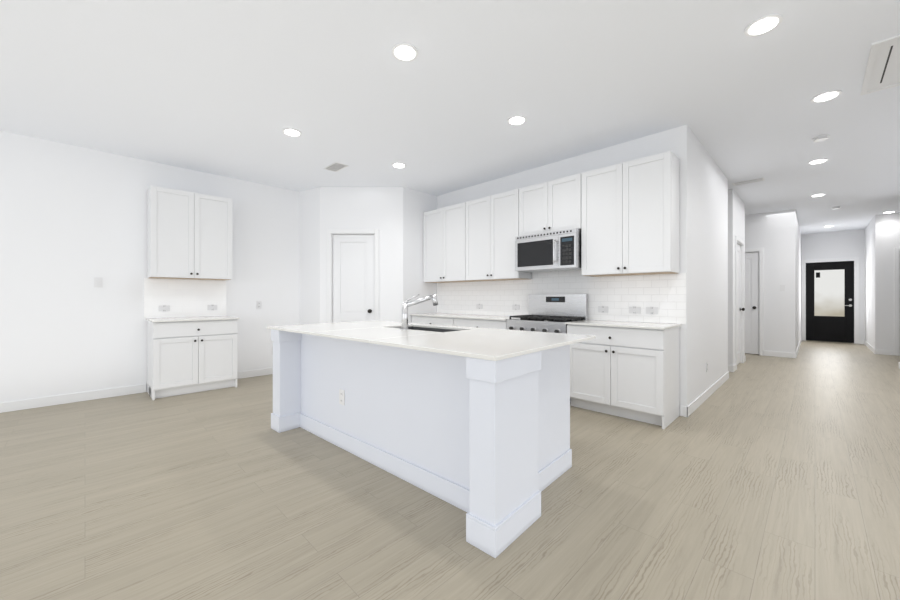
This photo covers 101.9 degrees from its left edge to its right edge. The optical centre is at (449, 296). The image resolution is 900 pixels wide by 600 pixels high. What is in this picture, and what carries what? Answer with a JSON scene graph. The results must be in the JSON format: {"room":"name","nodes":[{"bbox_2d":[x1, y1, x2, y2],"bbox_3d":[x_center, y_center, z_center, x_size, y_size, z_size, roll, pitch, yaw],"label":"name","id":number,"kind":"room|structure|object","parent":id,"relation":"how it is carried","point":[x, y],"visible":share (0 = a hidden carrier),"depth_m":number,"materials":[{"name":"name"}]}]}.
{"room":"kitchen","nodes":[
{"label":"kitchen","id":0,"kind":"room"},
{"bbox_2d":[0,340,899,599],"bbox_3d":[2.927,1.240,3.790,11.220,0.100,19.900,0,0,45],"label":"floor","id":1,"kind":"structure","parent":0,"point":[756,477],"depth_m":2.07,"materials":[{"name":"wood"}]},
{"bbox_2d":[146,316,239,399],"bbox_3d":[-3.276,0.730,4.669,0.579,0.920,0.894,0,0,45],"label":"base cabinet","id":2,"kind":"object","parent":1,"relation":"on","point":[186,355],"visible":1,"depth_m":4.46,"materials":[{"name":"white wood"}]},
{"bbox_2d":[267,326,590,557],"bbox_3d":[-0.341,0.740,2.893,2.464,0.899,1.102,0,0,42],"label":"kitchen island","id":3,"kind":"object","parent":1,"relation":"on","point":[473,423],"depth_m":2.26,"materials":[{"name":"white wood"}]},
{"bbox_2d":[339,389,344,405],"bbox_3d":[-0.853,0.790,2.877,0.072,0.116,0.008,0,0,42],"label":"outlet","id":4,"kind":"object","parent":3,"relation":"attached to","point":[341,391],"depth_m":2.87,"materials":[{"name":"white plastic"}]},
{"bbox_2d":[275,322,414,333],"bbox_3d":[-0.972,0.280,3.522,0.820,0.020,1.210,0,0,42],"label":"island countertop","id":5,"kind":"structure","parent":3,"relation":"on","point":[306,328],"depth_m":3.34,"materials":[{"name":"white stone"}]},
{"bbox_2d":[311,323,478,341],"bbox_3d":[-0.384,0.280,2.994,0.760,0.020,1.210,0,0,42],"label":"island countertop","id":6,"kind":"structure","parent":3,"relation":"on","point":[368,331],"depth_m":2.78,"materials":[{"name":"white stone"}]},
{"bbox_2d":[399,294,437,329],"bbox_3d":[-0.251,0.122,3.027,0.194,0.296,0.267,0,0,42],"label":"faucet","id":7,"kind":"object","parent":6,"relation":"on","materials":[{"name":"silver metal"}]},
{"bbox_2d":[411,326,454,329],"bbox_3d":[-0.210,0.396,3.187,0.780,0.236,0.390,0,0,42],"label":"sink","id":8,"kind":"object","parent":6,"relation":"in","point":[412,327],"depth_m":3.39,"materials":[{"name":"silver metal"}]},
{"bbox_2d":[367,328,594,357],"bbox_3d":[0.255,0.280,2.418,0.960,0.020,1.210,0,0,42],"label":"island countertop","id":9,"kind":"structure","parent":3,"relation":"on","point":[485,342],"depth_m":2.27,"materials":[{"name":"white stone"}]},
{"bbox_2d":[412,317,457,325],"bbox_3d":[-0.062,0.740,5.626,0.994,0.900,0.548,0,0,45],"label":"base cabinet","id":10,"kind":"object","parent":1,"relation":"on","point":[452,321],"depth_m":5.36,"materials":[{"name":"white wood"}]},
{"bbox_2d":[458,317,516,328],"bbox_3d":[0.543,0.740,5.021,0.972,0.900,0.548,0,0,45],"label":"base cabinet","id":11,"kind":"object","parent":1,"relation":"on","point":[462,321],"depth_m":4.76,"materials":[{"name":"white wood"}]},
{"bbox_2d":[410,313,513,320],"bbox_3d":[0.225,0.280,5.318,1.845,0.020,0.578,0,0,45],"label":"countertop","id":12,"kind":"structure","parent":11,"relation":"on","point":[472,317],"depth_m":5.16,"materials":[{"name":"white stone"}]},
{"bbox_2d":[506,294,587,403],"bbox_3d":[1.143,0.578,4.375,0.780,1.225,0.597,0,0,45],"label":"gas range","id":13,"kind":"object","parent":1,"relation":"on","point":[552,313],"visible":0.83,"depth_m":4.38,"materials":[{"name":"silver metal"}]},
{"bbox_2d":[567,325,680,428],"bbox_3d":[1.776,0.740,3.788,0.931,0.900,0.548,0,0,45],"label":"base cabinet","id":14,"kind":"object","parent":1,"relation":"on","point":[628,370],"depth_m":3.52,"materials":[{"name":"white wood"}]},
{"bbox_2d":[566,321,677,328],"bbox_3d":[1.769,0.280,3.774,0.946,0.020,0.578,0,0,45],"label":"countertop","id":15,"kind":"structure","parent":14,"relation":"on","point":[613,324],"depth_m":3.58,"materials":[{"name":"white stone"}]},
{"bbox_2d":[0,125,899,405],"bbox_3d":[2.386,-0.260,4.310,9.360,2.900,19.470,0,0,45],"label":"wall","id":16,"kind":"structure","parent":0,"point":[72,221],"depth_m":4.53,"materials":[{"name":"white paint"}]},
{"bbox_2d":[94,277,102,286],"bbox_3d":[-4.104,-0.170,4.260,0.010,0.116,0.072,0,0,45],"label":"light switch","id":17,"kind":"object","parent":16,"relation":"attached to","point":[98,281],"depth_m":4.26,"materials":[{"name":"white plastic"}]},
{"bbox_2d":[144,278,225,318],"bbox_3d":[-3.497,0.015,4.869,0.008,0.509,0.900,0,0,45],"label":"backsplash","id":18,"kind":"structure","parent":16,"relation":"attached to","point":[188,297],"depth_m":4.83,"materials":[{"name":"tile"}]},
{"bbox_2d":[159,305,169,311],"bbox_3d":[-3.667,0.145,4.685,0.008,0.084,0.116,0,0,45],"label":"outlet","id":19,"kind":"object","parent":18,"relation":"attached to","point":[165,308],"depth_m":4.69,"materials":[{"name":"white plastic"}]},
{"bbox_2d":[208,304,216,310],"bbox_3d":[-3.292,0.145,5.060,0.008,0.084,0.116,0,0,45],"label":"outlet","id":20,"kind":"object","parent":18,"relation":"attached to","point":[211,307],"depth_m":5.06,"materials":[{"name":"white plastic"}]},
{"bbox_2d":[147,185,231,279],"bbox_3d":[-3.361,-0.785,4.754,0.339,1.099,0.870,0,0,45],"label":"upper cabinet","id":21,"kind":"object","parent":16,"relation":"attached to","point":[189,235],"visible":1,"depth_m":4.62,"materials":[{"name":"white wood"}]},
{"bbox_2d":[256,301,261,308],"bbox_3d":[-2.875,0.120,5.491,0.008,0.116,0.072,0,0,45],"label":"outlet","id":22,"kind":"object","parent":16,"relation":"attached to","point":[258,303],"depth_m":5.49,"materials":[{"name":"white plastic"}]},
{"bbox_2d":[333,235,373,322],"bbox_3d":[-1.503,0.102,5.722,0.491,2.152,0.480,0,0,45],"label":"pantry door","id":23,"kind":"structure","parent":16,"relation":"in","point":[353,277],"depth_m":5.71,"materials":[{"name":"white wood"}]},
{"bbox_2d":[423,202,466,282],"bbox_3d":[0.023,-0.810,5.711,0.995,1.140,0.308,0,0,45],"label":"upper cabinet","id":24,"kind":"object","parent":16,"relation":"attached to","point":[444,229],"depth_m":5.58,"materials":[{"name":"white wood"}]},
{"bbox_2d":[0,337,899,416],"bbox_3d":[2.185,1.137,4.108,9.120,0.105,18.900,0,0,45],"label":"baseboard","id":25,"kind":"structure","parent":16,"relation":"attached to","point":[685,411],"depth_m":4.27,"materials":[{"name":"white wood"}]},
{"bbox_2d":[467,188,531,281],"bbox_3d":[0.657,-0.810,5.077,1.045,1.140,0.308,0,0,45],"label":"upper cabinet","id":26,"kind":"object","parent":16,"relation":"attached to","point":[494,222],"depth_m":4.93,"materials":[{"name":"white wood"}]},
{"bbox_2d":[523,173,582,235],"bbox_3d":[1.274,-1.071,4.460,0.823,0.618,0.308,0,0,45],"label":"upper cabinet","id":27,"kind":"object","parent":16,"relation":"attached to","point":[554,205],"depth_m":4.30,"materials":[{"name":"white wood"}]},
{"bbox_2d":[515,228,580,272],"bbox_3d":[1.219,-0.539,4.404,0.801,0.429,0.464,0,0,45],"label":"microwave","id":28,"kind":"object","parent":27,"relation":"attached to","point":[560,250],"visible":0.98,"depth_m":4.24,"materials":[{"name":"silver metal"}]},
{"bbox_2d":[437,270,685,323],"bbox_3d":[1.060,0.415,4.901,3.625,1.550,0.008,0,0,45],"label":"tiled wall","id":29,"kind":"structure","parent":16,"relation":"attached to","point":[619,296],"depth_m":4.32,"materials":[{"name":"white tile"}]},
{"bbox_2d":[476,304,481,308],"bbox_3d":[0.442,0.142,5.505,0.116,0.084,0.008,0,0,45],"label":"outlet","id":30,"kind":"object","parent":29,"relation":"attached to","point":[478,306],"depth_m":5.51,"materials":[{"name":"white plastic"}]},
{"bbox_2d":[512,304,519,309],"bbox_3d":[0.909,0.142,5.039,0.116,0.084,0.008,0,0,45],"label":"outlet","id":31,"kind":"object","parent":29,"relation":"attached to","point":[514,307],"depth_m":5.03,"materials":[{"name":"white plastic"}]},
{"bbox_2d":[598,306,607,312],"bbox_3d":[1.758,0.142,4.190,0.116,0.084,0.008,0,0,45],"label":"outlet","id":32,"kind":"object","parent":29,"relation":"attached to","point":[604,309],"depth_m":4.18,"materials":[{"name":"white plastic"}]},
{"bbox_2d":[629,306,640,313],"bbox_3d":[1.998,0.142,3.950,0.116,0.084,0.008,0,0,45],"label":"outlet","id":33,"kind":"object","parent":29,"relation":"attached to","point":[637,310],"depth_m":3.94,"materials":[{"name":"white plastic"}]},
{"bbox_2d":[646,307,657,314],"bbox_3d":[2.118,0.142,3.830,0.116,0.084,0.008,0,0,45],"label":"outlet","id":34,"kind":"object","parent":29,"relation":"attached to","point":[649,310],"depth_m":3.83,"materials":[{"name":"white plastic"}]},
{"bbox_2d":[327,229,899,369],"bbox_3d":[4.718,0.069,7.074,7.476,2.242,11.365,0,0,45],"label":"door frame","id":35,"kind":"structure","parent":16,"relation":"attached to","point":[332,232],"depth_m":7.38,"materials":[{"name":"white wood"}]},
{"bbox_2d":[581,151,678,276],"bbox_3d":[1.855,-0.810,3.878,0.943,1.140,0.308,0,0,45],"label":"upper cabinet","id":36,"kind":"object","parent":16,"relation":"attached to","point":[623,217],"depth_m":3.68,"materials":[{"name":"white wood"}]},
{"bbox_2d":[737,244,744,364],"bbox_3d":[4.976,0.127,6.295,0.105,2.102,0.768,0,0,45],"label":"hall door","id":37,"kind":"structure","parent":16,"relation":"in","point":[739,309],"depth_m":6.43,"materials":[{"name":"white wood"}]},
{"bbox_2d":[745,252,758,353],"bbox_3d":[6.072,0.127,7.734,0.718,2.102,0.105,0,0,45],"label":"hall door","id":38,"kind":"structure","parent":16,"relation":"in","point":[752,303],"depth_m":7.56,"materials":[{"name":"white wood"}]},
{"bbox_2d":[806,261,853,342],"bbox_3d":[10.033,0.125,9.658,0.886,2.106,0.103,0,0,45],"label":"front door","id":39,"kind":"structure","parent":16,"relation":"in","point":[829,301],"depth_m":9.65,"materials":[{"name":"black paint"}]},
{"bbox_2d":[0,0,899,234],"bbox_3d":[2.927,-1.770,3.790,11.220,0.120,19.900,0,0,45],"label":"ceiling","id":40,"kind":"structure","parent":0,"point":[231,88],"depth_m":2.99,"materials":[{"name":"white paint"}]},
{"bbox_2d":[282,128,301,136],"bbox_3d":[-1.638,-1.704,3.783,0.183,0.011,0.183,0,0,0],"label":"recessed light","id":41,"kind":"object","parent":40,"relation":"in","point":[288,131],"depth_m":3.77,"materials":[{"name":"white plastic"}]},
{"bbox_2d":[324,162,347,171],"bbox_3d":[-1.500,-1.704,4.801,0.330,0.010,0.180,0,0,45],"label":"ceiling vent","id":42,"kind":"object","parent":40,"relation":"in","point":[336,167],"visible":1,"depth_m":4.79,"materials":[{"name":"white metal"}]},
{"bbox_2d":[392,162,405,167],"bbox_3d":[-0.661,-1.704,4.729,0.183,0.011,0.183,0,0,0],"label":"recessed light","id":43,"kind":"object","parent":40,"relation":"in","point":[397,165],"depth_m":4.72,"materials":[{"name":"white plastic"}]},
{"bbox_2d":[392,43,417,61],"bbox_3d":[-0.314,-1.704,2.548,0.183,0.011,0.183,0,0,0],"label":"recessed light","id":44,"kind":"object","parent":40,"relation":"in","point":[405,52],"depth_m":2.54,"materials":[{"name":"white plastic"}]},
{"bbox_2d":[507,115,526,124],"bbox_3d":[0.647,-1.704,3.526,0.183,0.011,0.183,0,0,0],"label":"recessed light","id":45,"kind":"object","parent":40,"relation":"in","point":[518,119],"depth_m":3.51,"materials":[{"name":"white plastic"}]},
{"bbox_2d":[732,178,764,185],"bbox_3d":[4.419,-1.704,5.409,0.360,0.010,0.170,0,0,45],"label":"ceiling vent","id":46,"kind":"object","parent":40,"relation":"in","point":[748,181],"visible":0.98,"depth_m":5.38,"materials":[{"name":"white metal"}]},
{"bbox_2d":[744,14,782,36],"bbox_3d":[1.968,-1.704,2.294,0.183,0.011,0.183,0,0,0],"label":"recessed light","id":47,"kind":"object","parent":40,"relation":"in","point":[762,25],"depth_m":2.28,"materials":[{"name":"white plastic"}]},
{"bbox_2d":[810,193,825,196],"bbox_3d":[6.170,-1.704,6.119,0.183,0.011,0.183,0,0,0],"label":"recessed light","id":48,"kind":"object","parent":40,"relation":"in","point":[816,195],"depth_m":6.11,"materials":[{"name":"white plastic"}]},
{"bbox_2d":[808,158,828,163],"bbox_3d":[4.627,-1.704,4.589,0.183,0.011,0.183,0,0,0],"label":"recessed light","id":49,"kind":"object","parent":40,"relation":"in","point":[822,160],"depth_m":4.58,"materials":[{"name":"white plastic"}]},
{"bbox_2d":[812,134,829,141],"bbox_3d":[3.965,-1.694,3.901,0.135,0.033,0.135,0,0,0],"label":"smoke detector","id":50,"kind":"object","parent":40,"relation":"attached to","point":[821,138],"depth_m":3.88,"materials":[{"name":"white plastic"}]},
{"bbox_2d":[811,90,841,102],"bbox_3d":[3.199,-1.704,3.105,0.183,0.011,0.183,0,0,0],"label":"recessed light","id":51,"kind":"object","parent":40,"relation":"in","point":[828,95],"depth_m":3.09,"materials":[{"name":"white plastic"}]},
{"bbox_2d":[860,34,899,95],"bbox_3d":[3.627,-1.703,2.291,1.350,0.014,0.870,0,0,45],"label":"ceiling vent","id":52,"kind":"object","parent":40,"relation":"attached to","point":[882,71],"visible":1,"depth_m":2.70,"materials":[{"name":"white metal"}]}
]}

